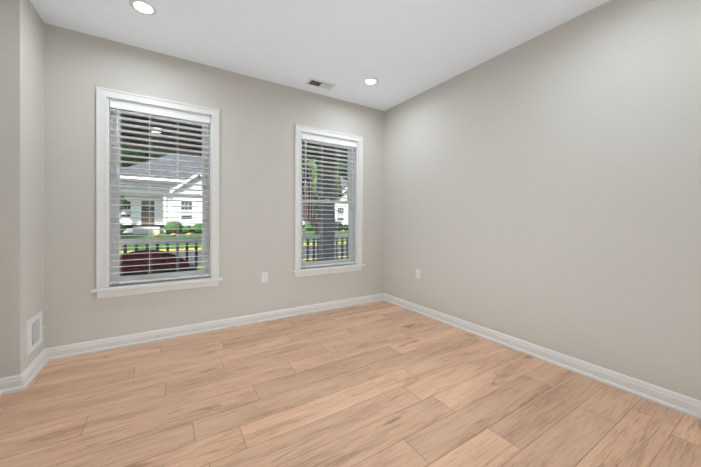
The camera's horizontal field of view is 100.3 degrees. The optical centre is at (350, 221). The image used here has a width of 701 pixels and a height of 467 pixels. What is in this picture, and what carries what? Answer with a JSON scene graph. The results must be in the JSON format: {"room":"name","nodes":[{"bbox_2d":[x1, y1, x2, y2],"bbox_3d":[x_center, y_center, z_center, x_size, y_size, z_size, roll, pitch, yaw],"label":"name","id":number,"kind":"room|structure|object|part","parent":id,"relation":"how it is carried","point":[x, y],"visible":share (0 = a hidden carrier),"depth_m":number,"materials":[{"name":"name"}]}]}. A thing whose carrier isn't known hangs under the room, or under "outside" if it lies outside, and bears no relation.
{"room":"empty living room","nodes":[
{"label":"empty living room","id":0,"kind":"room"},
{"bbox_2d":[0,0,44,377],"bbox_3d":[-2.404,-0.237,2.148,0.105,2.740,0.470,0,0,-32],"label":"wall","id":1,"kind":"structure","parent":0,"point":[22,260],"depth_m":1.99,"materials":[{"name":"grey paint"}]},
{"bbox_2d":[0,377,7,395],"bbox_3d":[-1.056,1.106,-0.056,0.030,0.100,4.720,0,0,-32],"label":"baseboard","id":2,"kind":"structure","parent":1,"relation":"attached to","point":[3,381],"depth_m":1.94,"materials":[{"name":"white wood"}]},
{"bbox_2d":[8,347,51,392],"bbox_3d":[-2.336,1.083,2.152,0.045,0.100,0.440,0,0,-32],"label":"baseboard","id":3,"kind":"structure","parent":1,"relation":"attached to","point":[19,382],"depth_m":2.08,"materials":[{"name":"white wood"}]},
{"bbox_2d":[26,310,44,356],"bbox_3d":[-2.357,0.828,2.201,0.032,0.250,0.300,0,0,-32],"label":"air vent","id":4,"kind":"object","parent":1,"relation":"in","point":[34,327],"visible":0.98,"depth_m":2.16,"materials":[{"name":"white metal"}]},
{"bbox_2d":[44,23,384,347],"bbox_3d":[-1.087,-0.238,3.354,3.620,2.740,0.160,0,0,-32],"label":"wall","id":5,"kind":"structure","parent":0,"point":[259,119],"depth_m":3.05,"materials":[{"name":"grey paint"}]},
{"bbox_2d":[91,277,222,298],"bbox_3d":[-1.810,0.625,2.830,1.040,0.087,0.143,0,0,-32],"label":"window sill","id":6,"kind":"structure","parent":5,"relation":"attached to","point":[143,288],"depth_m":2.76,"materials":[{"name":"white wood"}]},
{"bbox_2d":[96,86,218,288],"bbox_3d":[-1.832,-0.284,2.868,0.980,1.770,0.184,0,0,-32],"label":"window","id":7,"kind":"structure","parent":5,"relation":"in","point":[102,94],"depth_m":2.74,"materials":[{"name":"white wood"}]},
{"bbox_3d":[-1.861,-0.249,2.913,0.840,1.700,0.078,0,0,-32],"label":"left window sash","id":8,"kind":"part","parent":7,"relation":"part of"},
{"bbox_2d":[110,99,209,284],"bbox_3d":[-1.816,-0.260,2.842,0.808,1.652,0.082,0,0,-32],"label":"window blind","id":9,"kind":"object","parent":7,"relation":"attached to","point":[120,105],"visible":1,"depth_m":2.81,"materials":[{"name":"white plastic"}]},
{"bbox_3d":[-1.863,-0.255,2.915,0.702,1.551,0.038,0,0,-32],"label":"glass","id":10,"kind":"part","parent":7,"relation":"part of","materials":[{"name":"clear glass"}]},
{"bbox_2d":[45,293,383,359],"bbox_3d":[-1.020,1.083,3.297,3.465,0.100,0.030,0,0,-32],"label":"baseboard","id":11,"kind":"structure","parent":5,"relation":"attached to","point":[88,347],"depth_m":2.95,"materials":[{"name":"white wood"}]},
{"bbox_2d":[261,272,267,282],"bbox_3d":[-0.979,0.633,3.332,0.070,0.115,0.008,0,0,-32],"label":"outlet","id":12,"kind":"object","parent":5,"relation":"attached to","point":[264,276],"visible":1,"depth_m":3.33,"materials":[{"name":"white plastic"}]},
{"bbox_2d":[294,124,362,269],"bbox_3d":[-0.294,-0.282,3.840,0.980,1.770,0.184,0,0,-32],"label":"window","id":13,"kind":"structure","parent":5,"relation":"in","point":[299,129],"depth_m":3.91,"materials":[{"name":"white"}]},
{"bbox_3d":[-0.324,-0.253,3.888,0.702,1.551,0.038,0,0,-32],"label":"glass","id":14,"kind":"part","parent":13,"relation":"part of","materials":[{"name":"clear glass"}]},
{"bbox_3d":[-0.323,-0.247,3.885,0.840,1.700,0.078,0,0,-32],"label":"right window sash","id":15,"kind":"part","parent":13,"relation":"part of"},
{"bbox_2d":[301,133,356,267],"bbox_3d":[-0.278,-0.258,3.814,0.808,1.652,0.082,0,0,-32],"label":"window blind","id":16,"kind":"object","parent":13,"relation":"attached to","point":[343,143],"visible":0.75,"depth_m":3.80,"materials":[{"name":"white"}]},
{"bbox_2d":[292,264,364,276],"bbox_3d":[-0.272,0.627,3.803,1.040,0.087,0.143,0,0,-32],"label":"window sill","id":17,"kind":"structure","parent":5,"relation":"attached to","point":[310,271],"depth_m":3.74,"materials":[{"name":"white wood"}]},
{"bbox_2d":[30,0,609,110],"bbox_3d":[0.350,-1.645,1.083,3.940,0.120,5.510,0,0,-32],"label":"ceiling","id":18,"kind":"structure","parent":0,"point":[401,51],"depth_m":2.48,"materials":[{"name":"white paint"}]},
{"bbox_2d":[129,0,156,15],"bbox_3d":[-1.547,-1.599,2.185,0.176,0.006,0.176,0,0,-32],"label":"recessed light","id":19,"kind":"object","parent":18,"relation":"in","point":[144,7],"visible":1,"depth_m":2.18,"materials":[{"name":"white plastic"}]},
{"bbox_2d":[305,78,335,89],"bbox_3d":[-0.348,-1.596,3.404,0.325,0.018,0.165,0,0,-32],"label":"ceiling vent","id":20,"kind":"object","parent":18,"relation":"in","point":[320,83],"visible":1,"depth_m":3.38,"materials":[{"name":"white metal"}]},
{"bbox_2d":[363,78,377,84],"bbox_3d":[0.230,-1.597,3.332,0.176,0.006,0.176,0,0,-32],"label":"recessed light","id":21,"kind":"object","parent":18,"relation":"in","point":[370,81],"visible":1,"depth_m":3.33,"materials":[{"name":"white plastic"}]},
{"bbox_2d":[0,301,700,466],"bbox_3d":[0.335,1.185,1.102,3.940,0.060,5.510,0,0,-32],"label":"floor","id":22,"kind":"structure","parent":0,"point":[380,384],"depth_m":1.81,"materials":[{"name":"brown wood"}]},
{"bbox_2d":[383,0,700,400],"bbox_3d":[1.940,-0.213,2.103,0.160,2.740,5.510,0,0,-32],"label":"wall","id":23,"kind":"structure","parent":0,"point":[543,190],"depth_m":2.29,"materials":[{"name":"grey paint"}]},
{"bbox_2d":[416,269,419,278],"bbox_3d":[0.846,0.650,3.674,0.008,0.115,0.070,0,0,-32],"label":"electrical outlet","id":24,"kind":"object","parent":23,"relation":"attached to","point":[417,273],"visible":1,"depth_m":3.66,"materials":[{"name":"white plastic"}]},
{"bbox_2d":[384,293,700,419],"bbox_3d":[1.853,1.107,2.061,0.030,0.100,5.190,0,0,-32],"label":"baseboard","id":25,"kind":"structure","parent":23,"relation":"attached to","point":[673,400],"depth_m":2.26,"materials":[{"name":"white wood"}]},
{"label":"outside","id":26,"kind":"structure","parent":0,"visible":0},
{"bbox_2d":[121,243,345,265],"bbox_3d":[3.296,2.055,22.392,150.000,0.380,8.600,0,0,-32],"label":"asphalt street","id":27,"kind":"structure","parent":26,"point":[191,253],"depth_m":16.95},
{"bbox_2d":[121,242,344,267],"bbox_3d":[3.297,1.885,22.391,150.000,0.320,9.100,0,0,-32],"label":"curb","id":28,"kind":"object","parent":27,"relation":"on","point":[200,249],"depth_m":18.39,"materials":[{"name":"yellow"}]},
{"bbox_2d":[121,229,347,269],"bbox_3d":[-10.353,1.211,43.984,150.000,1.220,74.300,0,0,-32],"label":"lawn","id":29,"kind":"structure","parent":26,"point":[306,232],"depth_m":21.72,"materials":[{"name":"green plant"}]},
{"bbox_2d":[121,195,127,210],"bbox_3d":[-17.191,-0.678,20.016,3.110,3.816,3.003,0,0,-32],"label":"tree","id":30,"kind":"object","parent":29,"relation":"on","point":[122,201],"depth_m":20.62,"materials":[{"name":"green plant"}]},
{"bbox_2d":[121,147,147,166],"bbox_3d":[-31.205,-8.176,37.881,11.328,17.609,11.811,0,0,-32],"label":"tree","id":31,"kind":"object","parent":29,"relation":"on","point":[131,159],"depth_m":36.12,"materials":[{"name":"green plant"}]},
{"bbox_2d":[144,150,171,160],"bbox_3d":[-23.112,-8.807,42.814,13.910,18.893,13.122,0,0,-32],"label":"tree","id":32,"kind":"object","parent":29,"relation":"on","point":[154,155],"depth_m":37.63,"materials":[{"name":"green plant"}]},
{"bbox_2d":[121,153,201,233],"bbox_3d":[-16.896,-2.905,29.452,13.100,8.300,11.100,0,0,-32],"label":"house","id":33,"kind":"structure","parent":29,"relation":"on","point":[156,208],"depth_m":25.50,"materials":[{"name":"white"}]},
{"bbox_2d":[121,221,347,233],"bbox_3d":[-7.134,0.501,29.211,28.654,1.164,1.867,0,0,-36],"label":"shrubs","id":34,"kind":"object","parent":29,"relation":"on","point":[174,227],"depth_m":24.26,"materials":[{"name":"green plant"}]},
{"bbox_2d":[153,230,344,236],"bbox_3d":[-6.479,1.007,28.415,21.095,0.374,0.690,0,0,-36],"label":"flowers","id":35,"kind":"object","parent":29,"relation":"on","point":[155,235],"depth_m":22.87,"materials":[{"name":"plant"}]},
{"bbox_2d":[302,159,342,233],"bbox_3d":[-3.329,-2.629,29.197,5.216,7.644,4.926,0,0,-32],"label":"tree","id":36,"kind":"object","parent":29,"relation":"on","point":[315,180],"depth_m":28.49,"materials":[{"name":"green plant"}]},
{"bbox_2d":[303,177,347,229],"bbox_3d":[-3.738,-2.828,38.954,13.100,8.300,11.100,0,0,-32],"label":"house","id":37,"kind":"structure","parent":29,"relation":"on","point":[344,219],"depth_m":35.21,"materials":[{"name":"white"}]},
{"bbox_2d":[336,162,346,179],"bbox_3d":[0.023,-8.445,58.258,13.214,18.211,12.288,0,0,-32],"label":"tree","id":38,"kind":"object","parent":29,"relation":"on","point":[339,170],"depth_m":53.00,"materials":[{"name":"green plant"}]},
{"bbox_3d":[-0.099,1.654,5.305,12.000,0.580,2.050,0,0,-32],"label":"skirt","id":39,"kind":"object","parent":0,"visible":0},
{"bbox_3d":[-0.110,1.274,5.324,12.000,0.180,2.100,0,0,-32],"label":"porch floor","id":40,"kind":"structure","parent":39,"relation":"on","visible":0},
{"bbox_2d":[121,250,195,275],"bbox_3d":[-2.550,0.757,3.664,1.060,0.850,0.670,0,0,-32],"label":"porch chair","id":41,"kind":"object","parent":40,"relation":"on","point":[130,268],"depth_m":3.44,"materials":[{"name":"metal"}]},
{"bbox_3d":[-2.550,0.872,3.664,1.060,0.620,0.670,0,0,-32],"label":"frame","id":42,"kind":"part","parent":41,"relation":"part of","materials":[{"name":"white metal"}]},
{"bbox_2d":[315,156,336,260],"bbox_3d":[-0.527,-0.090,6.229,0.340,2.530,0.340,0,0,-32],"label":"porch column","id":43,"kind":"structure","parent":40,"relation":"on","point":[327,236],"depth_m":6.12,"materials":[{"name":"grey"}]},
{"bbox_2d":[121,127,346,161],"bbox_3d":[-0.704,-1.486,6.269,12.000,0.700,0.520,0,0,-32],"label":"beam","id":44,"kind":"structure","parent":43,"relation":"on","point":[162,144],"depth_m":4.60,"materials":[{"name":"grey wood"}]},
{"bbox_2d":[121,234,347,269],"bbox_3d":[-0.514,0.680,6.245,9.820,0.830,0.090,0,0,-32],"label":"porch railing","id":45,"kind":"object","parent":43,"relation":"attached to","point":[192,240],"depth_m":4.83,"materials":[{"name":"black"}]},
{"bbox_2d":[302,160,318,220],"bbox_3d":[-0.769,-0.592,5.769,0.578,1.158,0.411,0,0,-32],"label":"flag","id":46,"kind":"object","parent":43,"relation":"attached to","point":[307,194],"depth_m":5.57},
{"bbox_3d":[-0.200,-1.703,5.472,12.400,0.250,2.500,0,0,-32],"label":"porch roof","id":47,"kind":"structure","parent":0,"visible":0},
{"bbox_2d":[121,114,346,162],"bbox_3d":[-0.175,-1.477,5.432,12.000,0.200,2.400,0,0,-32],"label":"porch ceiling","id":48,"kind":"structure","parent":47,"relation":"attached to","point":[187,130],"depth_m":4.34,"materials":[{"name":"brown wood"}]}
]}

